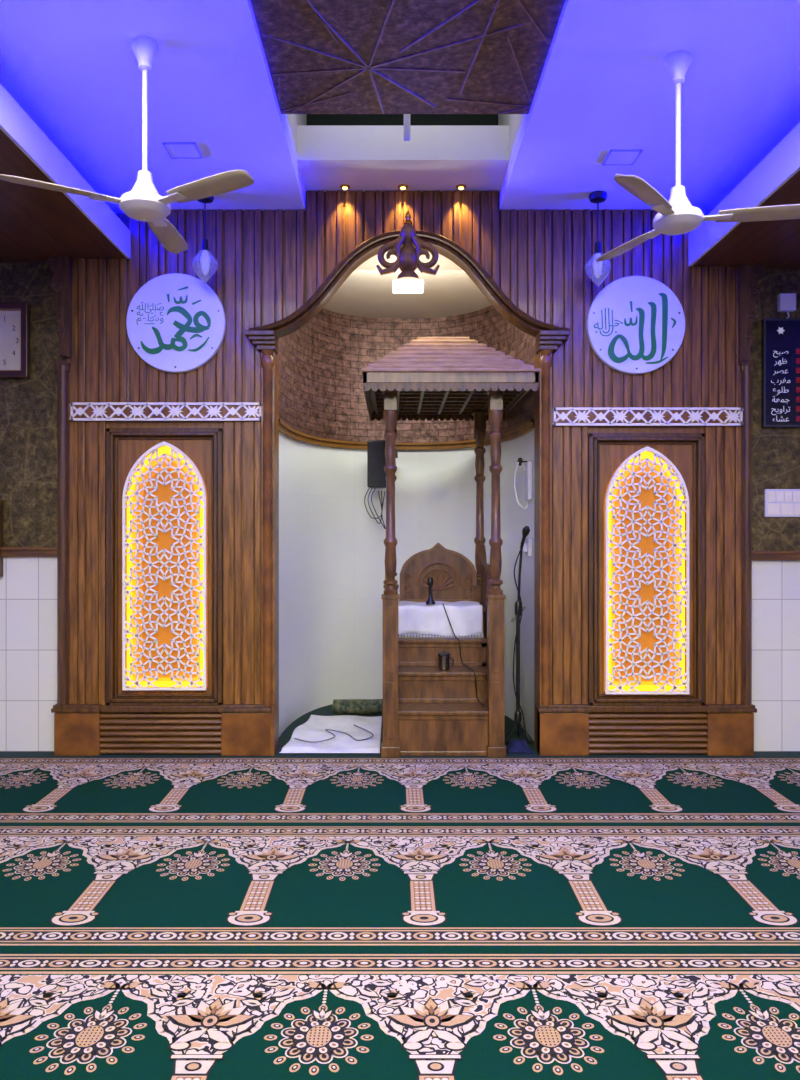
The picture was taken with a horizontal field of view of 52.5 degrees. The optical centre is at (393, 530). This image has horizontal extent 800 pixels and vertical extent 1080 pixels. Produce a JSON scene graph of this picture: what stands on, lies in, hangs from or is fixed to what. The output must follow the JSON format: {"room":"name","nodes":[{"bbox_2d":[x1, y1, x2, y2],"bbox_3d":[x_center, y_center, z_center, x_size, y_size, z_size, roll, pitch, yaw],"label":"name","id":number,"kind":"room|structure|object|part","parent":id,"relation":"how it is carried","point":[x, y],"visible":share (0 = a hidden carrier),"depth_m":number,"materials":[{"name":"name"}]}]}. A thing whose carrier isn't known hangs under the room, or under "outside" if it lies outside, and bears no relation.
{"room":"mosque","nodes":[
{"label":"mosque","id":0,"kind":"room"},
{"bbox_2d":[0,129,128,261],"bbox_3d":[-2.543,-1.840,2.010,1.513,0.020,7.020,0,0,0],"label":"ceiling","id":1,"kind":"structure","parent":0,"point":[37,224],"depth_m":4.83,"materials":[{"name":"brown wood"}]},
{"bbox_2d":[340,184,349,189],"bbox_3d":[-0.325,-2.277,5.380,0.068,0.020,0.068,0,0,0],"label":"recessed light","id":2,"kind":"object","parent":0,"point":[343,186],"visible":1,"depth_m":5.37,"materials":[{"name":"gold metal"}]},
{"bbox_2d":[0,0,799,213],"bbox_3d":[0.000,-2.505,2.010,6.600,0.690,7.020,0,0,0],"label":"ceiling","id":3,"kind":"structure","parent":0,"point":[604,85],"depth_m":3.93,"materials":[{"name":"paint"}]},
{"bbox_2d":[0,36,253,253],"bbox_3d":[-1.105,-1.774,3.732,1.066,0.773,0.931,0,0,0],"label":"ceiling fan","id":4,"kind":"object","parent":3,"relation":"hanging from","point":[143,203],"visible":1,"depth_m":3.54,"materials":[{"name":"white paint"}]},
{"bbox_3d":[-1.438,-1.445,3.405,0.431,0.025,0.113,0,0,-30],"label":"blade","id":5,"kind":"part","parent":4,"relation":"part of","materials":[{"name":"white metal"}]},
{"bbox_3d":[-1.104,-1.445,3.982,0.113,0.025,0.431,0,0,0],"label":"blade","id":6,"kind":"part","parent":4,"relation":"part of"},
{"bbox_3d":[-0.771,-1.445,3.404,0.431,0.025,0.113,0,0,30],"label":"blade","id":7,"kind":"part","parent":4,"relation":"part of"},
{"bbox_2d":[163,142,202,158],"bbox_3d":[-1.196,-2.156,4.598,0.180,0.008,0.180,0,0,0],"label":"recessed light","id":8,"kind":"object","parent":3,"relation":"in","point":[176,150],"visible":1,"depth_m":4.59,"materials":[{"name":"paint"}]},
{"bbox_2d":[165,145,200,157],"bbox_3d":[-1.196,-2.158,4.598,0.164,0.005,0.164,0,0,0],"label":"diffuser","id":9,"kind":"object","parent":8,"relation":"attached to","point":[175,151],"depth_m":4.61,"materials":[{"name":"paint"}]},
{"bbox_2d":[192,196,217,283],"bbox_3d":[-1.212,-1.872,5.200,0.172,0.576,0.164,0,0,0],"label":"pendant lamp","id":10,"kind":"object","parent":3,"relation":"hanging from","point":[204,264],"visible":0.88,"depth_m":5.16,"materials":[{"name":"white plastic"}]},
{"bbox_2d":[201,238,208,249],"bbox_3d":[-1.212,-1.834,5.200,0.060,0.090,0.060,0,0,0],"label":"socket","id":11,"kind":"object","parent":10,"relation":"attached to","point":[204,246],"depth_m":5.18,"materials":[{"name":"black plastic"}]},
{"bbox_3d":[-1.212,-1.690,5.200,0.172,0.212,0.164,0,0,0],"label":"lamp shade","id":12,"kind":"part","parent":10,"relation":"part of","materials":[{"name":"clear glass"}]},
{"bbox_3d":[-1.212,-1.967,5.200,0.007,0.305,0.007,0,0,23],"label":"cord","id":13,"kind":"part","parent":10,"relation":"part of","materials":[{"name":"black plastic"}]},
{"bbox_2d":[585,191,610,286],"bbox_3d":[1.308,-1.862,5.200,0.172,0.596,0.164,0,0,0],"label":"pendant lamp","id":14,"kind":"object","parent":3,"relation":"hanging from","point":[597,272],"visible":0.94,"depth_m":5.16,"materials":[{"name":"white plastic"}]},
{"bbox_2d":[594,241,601,252],"bbox_3d":[1.308,-1.815,5.200,0.060,0.090,0.060,0,0,0],"label":"socket","id":15,"kind":"object","parent":14,"relation":"attached to","point":[598,249],"depth_m":5.18,"materials":[{"name":"black plastic"}]},
{"bbox_3d":[1.308,-1.670,5.200,0.172,0.212,0.164,0,0,0],"label":"lamp shade","id":16,"kind":"part","parent":14,"relation":"part of","materials":[{"name":"clear glass"}]},
{"bbox_3d":[1.308,-1.958,5.200,0.007,0.325,0.007,0,0,23],"label":"cord","id":17,"kind":"part","parent":14,"relation":"part of","materials":[{"name":"black plastic"}]},
{"bbox_2d":[602,150,641,164],"bbox_3d":[1.317,-2.156,4.684,0.180,0.008,0.180,0,0,0],"label":"recessed light","id":18,"kind":"object","parent":3,"relation":"in","point":[614,157],"visible":1,"depth_m":4.68,"materials":[{"name":"paint"}]},
{"bbox_2d":[596,50,799,261],"bbox_3d":[1.390,-1.763,3.752,1.004,0.794,1.050,0,0,0],"label":"ceiling fan","id":19,"kind":"object","parent":3,"relation":"hanging from","point":[675,216],"visible":1,"depth_m":3.66,"materials":[{"name":"white paint"}]},
{"bbox_3d":[1.165,-1.424,4.066,0.113,0.025,0.431,0,0,-20],"label":"blade","id":20,"kind":"part","parent":19,"relation":"part of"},
{"bbox_3d":[1.049,-1.424,3.408,0.113,0.025,0.431,0,0,40],"label":"blade","id":21,"kind":"part","parent":19,"relation":"part of","materials":[{"name":"white metal"}]},
{"bbox_3d":[1.676,-1.424,3.637,0.431,0.025,0.113,0,0,10],"label":"blade","id":22,"kind":"part","parent":19,"relation":"part of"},
{"bbox_2d":[0,114,799,750],"bbox_3d":[0.000,-0.700,5.570,6.600,4.400,0.100,0,0,0],"label":"wall","id":23,"kind":"structure","parent":0,"point":[28,407],"depth_m":5.52,"materials":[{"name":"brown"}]},
{"bbox_2d":[0,500,3,576],"bbox_3d":[-2.692,0.051,5.484,0.085,0.521,0.069,0,0,0],"label":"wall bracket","id":24,"kind":"object","parent":23,"relation":"attached to","point":[1,501],"visible":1,"depth_m":5.49,"materials":[{"name":"brown wood"}]},
{"bbox_2d":[0,302,29,378],"bbox_3d":[-2.725,-1.290,5.492,0.508,0.508,0.054,0,0,0],"label":"wall clock","id":25,"kind":"object","parent":23,"relation":"attached to","point":[14,316],"visible":1,"depth_m":5.50,"materials":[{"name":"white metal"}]},
{"bbox_2d":[0,311,20,369],"bbox_3d":[-2.725,-1.290,5.510,0.408,0.408,0.019,0,0,0],"label":"clock face","id":26,"kind":"object","parent":25,"relation":"on","point":[10,321],"depth_m":5.50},
{"bbox_2d":[0,547,56,556],"bbox_3d":[-2.784,0.142,5.497,1.033,0.065,0.045,0,0,0],"label":"trim","id":27,"kind":"structure","parent":23,"relation":"attached to","point":[5,551],"depth_m":5.49,"materials":[{"name":"brown wood"}]},
{"bbox_2d":[0,83,130,258],"bbox_3d":[-1.777,-1.917,1.970,0.020,0.185,6.940,0,0,0],"label":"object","id":28,"kind":"structure","parent":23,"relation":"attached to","point":[15,122],"depth_m":4.22,"materials":[{"name":"paint"}]},
{"bbox_2d":[45,209,271,755],"bbox_3d":[-1.566,-0.329,5.450,1.507,3.658,0.131,0,0,0],"label":"panelling","id":29,"kind":"object","parent":23,"relation":"attached to","point":[113,406],"visible":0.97,"depth_m":5.44,"materials":[{"name":"brown wood"}]},
{"bbox_3d":[-1.546,1.184,5.450,1.466,0.047,0.131,0,0,0],"label":"plinth moulding","id":30,"kind":"part","parent":29,"relation":"part of","materials":[{"name":"brown wood"}]},
{"bbox_3d":[-1.543,0.241,5.442,0.778,1.865,0.055,0,0,0],"label":"door frame","id":31,"kind":"part","parent":29,"relation":"part of","materials":[{"name":"brown wood"}]},
{"bbox_2d":[122,441,207,689],"bbox_3d":[-1.529,0.231,5.429,0.556,1.657,0.069,0,0,0],"label":"lattice screen","id":32,"kind":"object","parent":29,"relation":"attached to","point":[165,502],"visible":1,"depth_m":5.41,"materials":[{"name":"white wood"}]},
{"bbox_3d":[-1.543,0.225,5.490,0.778,1.925,0.051,0,0,0],"label":"door panel","id":33,"kind":"part","parent":29,"relation":"part of","materials":[{"name":"brown wood"}]},
{"bbox_2d":[126,273,225,372],"bbox_3d":[-1.457,-1.390,5.418,0.662,0.662,0.040,0,0,0],"label":"disc","id":34,"kind":"object","parent":29,"relation":"attached to","point":[176,322],"visible":1,"depth_m":5.40,"materials":[{"name":"metal"}]},
{"bbox_2d":[297,126,508,191],"bbox_3d":[0.057,-2.393,5.260,1.306,0.213,0.520,0,0,0],"label":"trim","id":35,"kind":"structure","parent":23,"relation":"attached to","point":[364,158],"depth_m":5.00,"materials":[{"name":"paint"}]},
{"bbox_2d":[398,184,407,189],"bbox_3d":[0.060,-2.277,5.380,0.068,0.020,0.068,0,0,0],"label":"recessed light","id":36,"kind":"object","parent":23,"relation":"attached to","point":[401,186],"visible":1,"depth_m":5.37,"materials":[{"name":"gold metal"}]},
{"bbox_2d":[279,419,533,449],"bbox_3d":[0.081,-0.755,6.471,1.836,0.060,1.556,0,0,0],"label":"trim","id":37,"kind":"structure","parent":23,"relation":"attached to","point":[528,426],"depth_m":6.95,"materials":[{"name":"brown wood"}]},
{"bbox_2d":[277,305,536,740],"bbox_3d":[0.081,-0.200,6.385,1.838,3.400,1.730,0,0,0],"label":"wall niche","id":38,"kind":"object","parent":23,"relation":"in","point":[332,552],"visible":0.46,"depth_m":6.99,"materials":[{"name":"paint"}]},
{"bbox_2d":[364,440,397,528],"bbox_3d":[-0.114,-0.392,7.038,0.294,0.752,0.404,0,0,0],"label":"wall speaker","id":39,"kind":"object","parent":38,"relation":"attached to","point":[376,461],"visible":0.93,"depth_m":6.84,"materials":[{"name":"black plastic"}]},
{"bbox_2d":[368,442,385,484],"bbox_3d":[-0.137,-0.569,6.843,0.160,0.360,0.014,0,0,0],"label":"grille","id":40,"kind":"object","parent":39,"relation":"attached to","point":[376,450],"depth_m":6.84,"materials":[{"name":"black metal"}]},
{"bbox_2d":[514,458,531,508],"bbox_3d":[0.932,-0.345,5.900,0.126,0.372,0.160,0,0,0],"label":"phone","id":41,"kind":"object","parent":38,"relation":"attached to","point":[527,466],"visible":1,"depth_m":5.87,"materials":[{"name":"white paint"}]},
{"bbox_2d":[523,538,531,555],"bbox_3d":[0.965,0.116,5.900,0.060,0.131,0.140,0,0,0],"label":"wall socket","id":42,"kind":"object","parent":38,"relation":"attached to","point":[527,548],"visible":0.8,"depth_m":5.83,"materials":[{"name":"white paint"}]},
{"bbox_2d":[245,190,569,755],"bbox_3d":[0.090,-0.393,5.475,2.147,3.785,0.290,0,0,0],"label":"surround","id":43,"kind":"object","parent":23,"relation":"attached to","point":[309,254],"visible":0.94,"depth_m":5.44,"materials":[{"name":"brown wood"}]},
{"bbox_3d":[-0.842,0.150,5.493,0.087,2.701,0.254,0,0,0],"label":"post","id":44,"kind":"part","parent":43,"relation":"part of","materials":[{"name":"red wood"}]},
{"bbox_2d":[376,211,439,292],"bbox_3d":[0.091,-1.827,5.290,0.414,0.529,0.150,0,0,0],"label":"lamp","id":45,"kind":"object","parent":43,"relation":"attached to","point":[408,261],"visible":1,"depth_m":5.25,"materials":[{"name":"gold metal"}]},
{"bbox_3d":[0.091,-1.595,5.290,0.200,0.065,0.100,0,0,0],"label":"lamp shade","id":46,"kind":"part","parent":45,"relation":"part of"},
{"bbox_3d":[0.101,-1.639,5.433,2.127,0.734,0.166,0,0,0],"label":"arch moulding","id":47,"kind":"part","parent":43,"relation":"part of","materials":[{"name":"brown wood"}]},
{"bbox_3d":[1.013,0.150,5.495,0.080,2.701,0.250,0,0,0],"label":"post","id":48,"kind":"part","parent":43,"relation":"part of","materials":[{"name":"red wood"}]},
{"bbox_2d":[456,184,465,189],"bbox_3d":[0.445,-2.277,5.380,0.068,0.020,0.068,0,0,0],"label":"recessed light","id":49,"kind":"object","parent":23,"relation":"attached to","point":[459,186],"visible":1,"depth_m":5.37,"materials":[{"name":"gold metal"}]},
{"bbox_2d":[535,209,764,755],"bbox_3d":[1.714,-0.329,5.450,1.507,3.658,0.131,0,0,0],"label":"panelling","id":50,"kind":"object","parent":23,"relation":"attached to","point":[695,409],"visible":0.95,"depth_m":5.45,"materials":[{"name":"brown wood"}]},
{"bbox_2d":[586,276,684,374],"bbox_3d":[1.617,-1.377,5.418,0.655,0.655,0.040,0,0,0],"label":"disc","id":51,"kind":"object","parent":50,"relation":"attached to","point":[635,325],"visible":1,"depth_m":5.40,"materials":[{"name":"metal"}]},
{"bbox_3d":[1.687,1.184,5.450,1.453,0.047,0.131,0,0,0],"label":"plinth moulding","id":52,"kind":"part","parent":50,"relation":"part of","materials":[{"name":"brown wood"}]},
{"bbox_3d":[1.697,0.241,5.490,0.778,1.892,0.051,0,0,0],"label":"door panel","id":53,"kind":"part","parent":50,"relation":"part of","materials":[{"name":"brown wood"}]},
{"bbox_2d":[604,446,688,693],"bbox_3d":[1.687,0.262,5.429,0.556,1.650,0.069,0,0,0],"label":"lattice screen","id":54,"kind":"object","parent":50,"relation":"attached to","point":[646,504],"visible":1,"depth_m":5.41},
{"bbox_3d":[1.697,0.258,5.442,0.778,1.831,0.055,0,0,0],"label":"door frame","id":55,"kind":"part","parent":50,"relation":"part of","materials":[{"name":"brown wood"}]},
{"bbox_2d":[688,122,799,265],"bbox_3d":[1.985,-1.883,1.970,0.020,0.215,6.940,0,0,0],"label":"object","id":56,"kind":"structure","parent":23,"relation":"attached to","point":[782,163],"depth_m":4.44,"materials":[{"name":"paint"}]},
{"bbox_2d":[752,551,799,560],"bbox_3d":[2.851,0.168,5.497,0.899,0.065,0.045,0,0,0],"label":"trim","id":57,"kind":"structure","parent":23,"relation":"attached to","point":[756,555],"depth_m":5.49,"materials":[{"name":"brown wood"}]},
{"bbox_2d":[761,318,799,426],"bbox_3d":[2.843,-1.070,5.497,0.690,0.731,0.045,0,0,0],"label":"board","id":58,"kind":"object","parent":23,"relation":"attached to","point":[780,337],"visible":1,"depth_m":5.48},
{"bbox_2d":[764,489,799,516],"bbox_3d":[2.628,-0.190,5.506,0.237,0.183,0.026,0,0,0],"label":"switch plate","id":59,"kind":"object","parent":23,"relation":"attached to","point":[777,502],"visible":1,"depth_m":5.49,"materials":[{"name":"white plastic"}]},
{"bbox_2d":[768,491,774,501],"bbox_3d":[2.558,-0.232,5.497,0.050,0.074,0.007,0,0,0],"label":"switch","id":60,"kind":"object","parent":59,"relation":"attached to","point":[771,494],"depth_m":5.49,"materials":[{"name":"white plastic"}]},
{"bbox_2d":[768,504,779,514],"bbox_3d":[2.573,-0.147,5.497,0.080,0.075,0.005,0,0,0],"label":"socket","id":61,"kind":"object","parent":59,"relation":"attached to","point":[773,509],"depth_m":5.49,"materials":[{"name":"white plastic"}]},
{"bbox_2d":[776,491,782,501],"bbox_3d":[2.614,-0.232,5.497,0.050,0.074,0.007,0,0,0],"label":"switch","id":62,"kind":"object","parent":59,"relation":"attached to","point":[779,494],"depth_m":5.49,"materials":[{"name":"white plastic"}]},
{"bbox_2d":[781,504,792,514],"bbox_3d":[2.663,-0.147,5.497,0.080,0.075,0.005,0,0,0],"label":"socket","id":63,"kind":"object","parent":59,"relation":"attached to","point":[786,509],"depth_m":5.49,"materials":[{"name":"white plastic"}]},
{"bbox_2d":[784,491,791,501],"bbox_3d":[2.670,-0.232,5.497,0.050,0.074,0.007,0,0,0],"label":"switch","id":64,"kind":"object","parent":59,"relation":"attached to","point":[787,494],"depth_m":5.49,"materials":[{"name":"white plastic"}]},
{"bbox_2d":[793,491,799,501],"bbox_3d":[2.726,-0.232,5.497,0.050,0.074,0.007,0,0,0],"label":"switch","id":65,"kind":"object","parent":59,"relation":"attached to","point":[796,494],"depth_m":5.49,"materials":[{"name":"white plastic"}]},
{"bbox_2d":[794,504,799,514],"bbox_3d":[2.753,-0.147,5.497,0.080,0.075,0.005,0,0,0],"label":"socket","id":66,"kind":"object","parent":59,"relation":"attached to","point":[796,506],"depth_m":5.49,"materials":[{"name":"white plastic"}]},
{"bbox_2d":[777,293,795,317],"bbox_3d":[2.660,-1.520,5.495,0.108,0.169,0.049,0,0,0],"label":"power adapter","id":67,"kind":"object","parent":23,"relation":"attached to","point":[786,302],"visible":1,"depth_m":5.47,"materials":[{"name":"white paint"}]},
{"bbox_2d":[0,699,799,756],"bbox_3d":[0.000,1.550,3.000,6.800,0.100,9.000,0,0,0],"label":"floor","id":68,"kind":"structure","parent":0,"point":[285,737],"depth_m":5.44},
{"bbox_2d":[279,715,381,752],"bbox_3d":[-0.432,1.478,5.965,0.675,0.030,1.050,0,0,0],"label":"sheet","id":69,"kind":"object","parent":68,"relation":"on","point":[313,730],"visible":0.96,"depth_m":5.84,"materials":[{"name":"white fabric"}]},
{"bbox_2d":[294,724,372,742],"bbox_3d":[-0.406,1.458,5.771,0.567,0.007,0.408,0,0,-36],"label":"cable","id":70,"kind":"object","parent":69,"relation":"on","point":[354,724],"visible":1,"depth_m":5.74,"materials":[{"name":"grey rubber"}]},
{"bbox_2d":[332,699,381,713],"bbox_3d":[-0.303,1.435,6.630,0.409,0.120,0.121,0,0,-4],"label":"cushion","id":71,"kind":"object","parent":68,"relation":"on","point":[341,706],"visible":1,"depth_m":6.58,"materials":[{"name":"green fabric"}]},
{"bbox_2d":[0,951,799,1079],"bbox_3d":[-0.027,1.492,2.264,6.454,0.013,1.234,0,0,0],"label":"carpet","id":72,"kind":"object","parent":68,"relation":"on","point":[65,1015],"visible":1,"depth_m":2.50,"materials":[{"name":"carpet"}]},
{"bbox_2d":[0,825,799,950],"bbox_3d":[-0.027,1.492,3.498,6.454,0.013,1.234,0,0,0],"label":"carpet","id":73,"kind":"object","parent":68,"relation":"on","point":[63,887],"visible":1,"depth_m":3.41,"materials":[{"name":"green carpet"}]},
{"bbox_2d":[0,757,799,824],"bbox_3d":[-0.027,1.492,4.733,6.454,0.013,1.234,0,0,0],"label":"carpet","id":74,"kind":"object","parent":68,"relation":"on","point":[33,790],"visible":1,"depth_m":4.68,"materials":[{"name":"green carpet"}]},
{"bbox_2d":[361,337,540,756],"bbox_3d":[0.365,0.050,5.910,1.150,2.900,1.440,0,0,0],"label":"pulpit","id":75,"kind":"object","parent":68,"relation":"on","point":[428,710],"visible":0.99,"depth_m":5.42,"materials":[{"name":"brown wood"}]},
{"bbox_3d":[-0.023,0.963,5.420,0.124,1.075,0.124,0,0,0],"label":"newel post","id":76,"kind":"part","parent":75,"relation":"part of","materials":[{"name":"brown wood"}]},
{"bbox_3d":[-0.023,0.963,6.420,0.124,1.075,0.124,0,0,0],"label":"newel post","id":77,"kind":"part","parent":75,"relation":"part of","materials":[{"name":"brown wood"}]},
{"bbox_3d":[0.350,0.333,6.415,0.610,0.485,0.030,0,0,0],"label":"backrest","id":78,"kind":"part","parent":75,"relation":"part of","materials":[{"name":"brown wood"}]},
{"bbox_2d":[398,601,482,637],"bbox_3d":[0.329,0.673,6.191,0.659,0.247,0.415,0,0,0],"label":"cloth","id":79,"kind":"object","parent":75,"relation":"on","point":[465,617],"visible":0.94,"depth_m":6.00,"materials":[{"name":"white fabric"}]},
{"bbox_2d":[426,578,434,604],"bbox_3d":[0.275,0.450,6.100,0.070,0.200,0.070,0,0,0],"label":"desk microphone","id":80,"kind":"object","parent":79,"relation":"on","point":[430,601],"visible":1,"depth_m":6.08,"materials":[{"name":"black plastic"}]},
{"bbox_3d":[0.329,0.682,6.235,0.713,0.215,0.430,0,0,0],"label":"seat","id":81,"kind":"part","parent":75,"relation":"part of","materials":[{"name":"white fabric"}]},
{"bbox_2d":[438,650,453,669],"bbox_3d":[0.362,0.917,5.755,0.104,0.134,0.088,0,0,35],"label":"steel cup","id":82,"kind":"object","parent":75,"relation":"on","point":[444,658],"visible":1,"depth_m":5.73,"materials":[{"name":"silver metal"}]},
{"bbox_3d":[0.355,0.865,5.760,0.088,0.030,0.088,0,0,0],"label":"lid","id":83,"kind":"part","parent":82,"relation":"part of","materials":[{"name":"black plastic"}]},
{"bbox_2d":[442,603,485,706],"bbox_3d":[0.516,0.864,5.765,0.070,0.660,0.568,0,0,-27],"label":"microphone cable","id":84,"kind":"object","parent":75,"relation":"on","point":[442,603],"visible":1,"depth_m":5.86,"materials":[{"name":"black plastic"}]},
{"bbox_3d":[0.680,0.963,6.420,0.124,1.075,0.124,0,0,0],"label":"newel post","id":85,"kind":"part","parent":75,"relation":"part of","materials":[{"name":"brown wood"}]},
{"bbox_3d":[0.700,0.802,5.945,0.048,1.396,1.011,0,0,0],"label":"panel","id":86,"kind":"part","parent":75,"relation":"part of","materials":[{"name":"brown wood"}]},
{"bbox_3d":[0.680,0.963,5.420,0.124,1.075,0.124,0,0,0],"label":"newel post","id":87,"kind":"part","parent":75,"relation":"part of","materials":[{"name":"brown wood"}]},
{"bbox_2d":[506,526,531,744],"bbox_3d":[0.913,0.731,5.763,0.165,1.536,0.257,0,0,28],"label":"microphone stand","id":88,"kind":"object","parent":68,"relation":"on","point":[518,716],"visible":1,"depth_m":5.73,"materials":[{"name":"black plastic"}]},
{"bbox_3d":[0.837,1.402,5.718,0.120,0.194,0.025,0,0,-33],"label":"leg","id":89,"kind":"part","parent":88,"relation":"part of","materials":[{"name":"black plastic"}]},
{"bbox_3d":[0.891,1.401,5.827,0.025,0.195,0.169,0,0,11],"label":"leg","id":90,"kind":"part","parent":88,"relation":"part of","materials":[{"name":"black plastic"}]},
{"bbox_3d":[0.919,1.402,5.725,0.110,0.193,0.025,0,0,28],"label":"leg","id":91,"kind":"part","parent":88,"relation":"part of","materials":[{"name":"black plastic"}]},
{"bbox_2d":[506,739,532,752],"bbox_3d":[0.850,1.461,5.530,0.173,0.073,0.144,0,0,0],"label":"folded cloth","id":92,"kind":"object","parent":68,"relation":"on","point":[519,746],"visible":0.98,"depth_m":5.49,"materials":[{"name":"blue fabric"}]},
{"bbox_2d":[323,248,491,317],"bbox_3d":[0.081,-1.925,6.385,1.838,0.050,1.730,0,0,0],"label":"ceiling","id":93,"kind":"structure","parent":0,"point":[451,292],"depth_m":6.57,"materials":[{"name":"white paint"}]},
{"bbox_2d":[690,170,799,268],"bbox_3d":[2.647,-1.790,2.010,1.305,0.020,7.020,0,0,0],"label":"ceiling","id":94,"kind":"structure","parent":0,"point":[774,244],"depth_m":5.00,"materials":[{"name":"brown wood"}]},
{"bbox_3d":[0.057,-2.875,2.010,1.366,0.050,7.020,0,0,0],"label":"ceiling","id":95,"kind":"structure","parent":0,"visible":0},
{"bbox_2d":[404,114,409,140],"bbox_3d":[0.074,-2.540,4.600,0.038,0.640,0.040,0,0,0],"label":"ceiling pipe","id":96,"kind":"object","parent":95,"relation":"hanging from","point":[406,116],"visible":0.34,"depth_m":4.58,"materials":[{"name":"white metal"}]}
]}

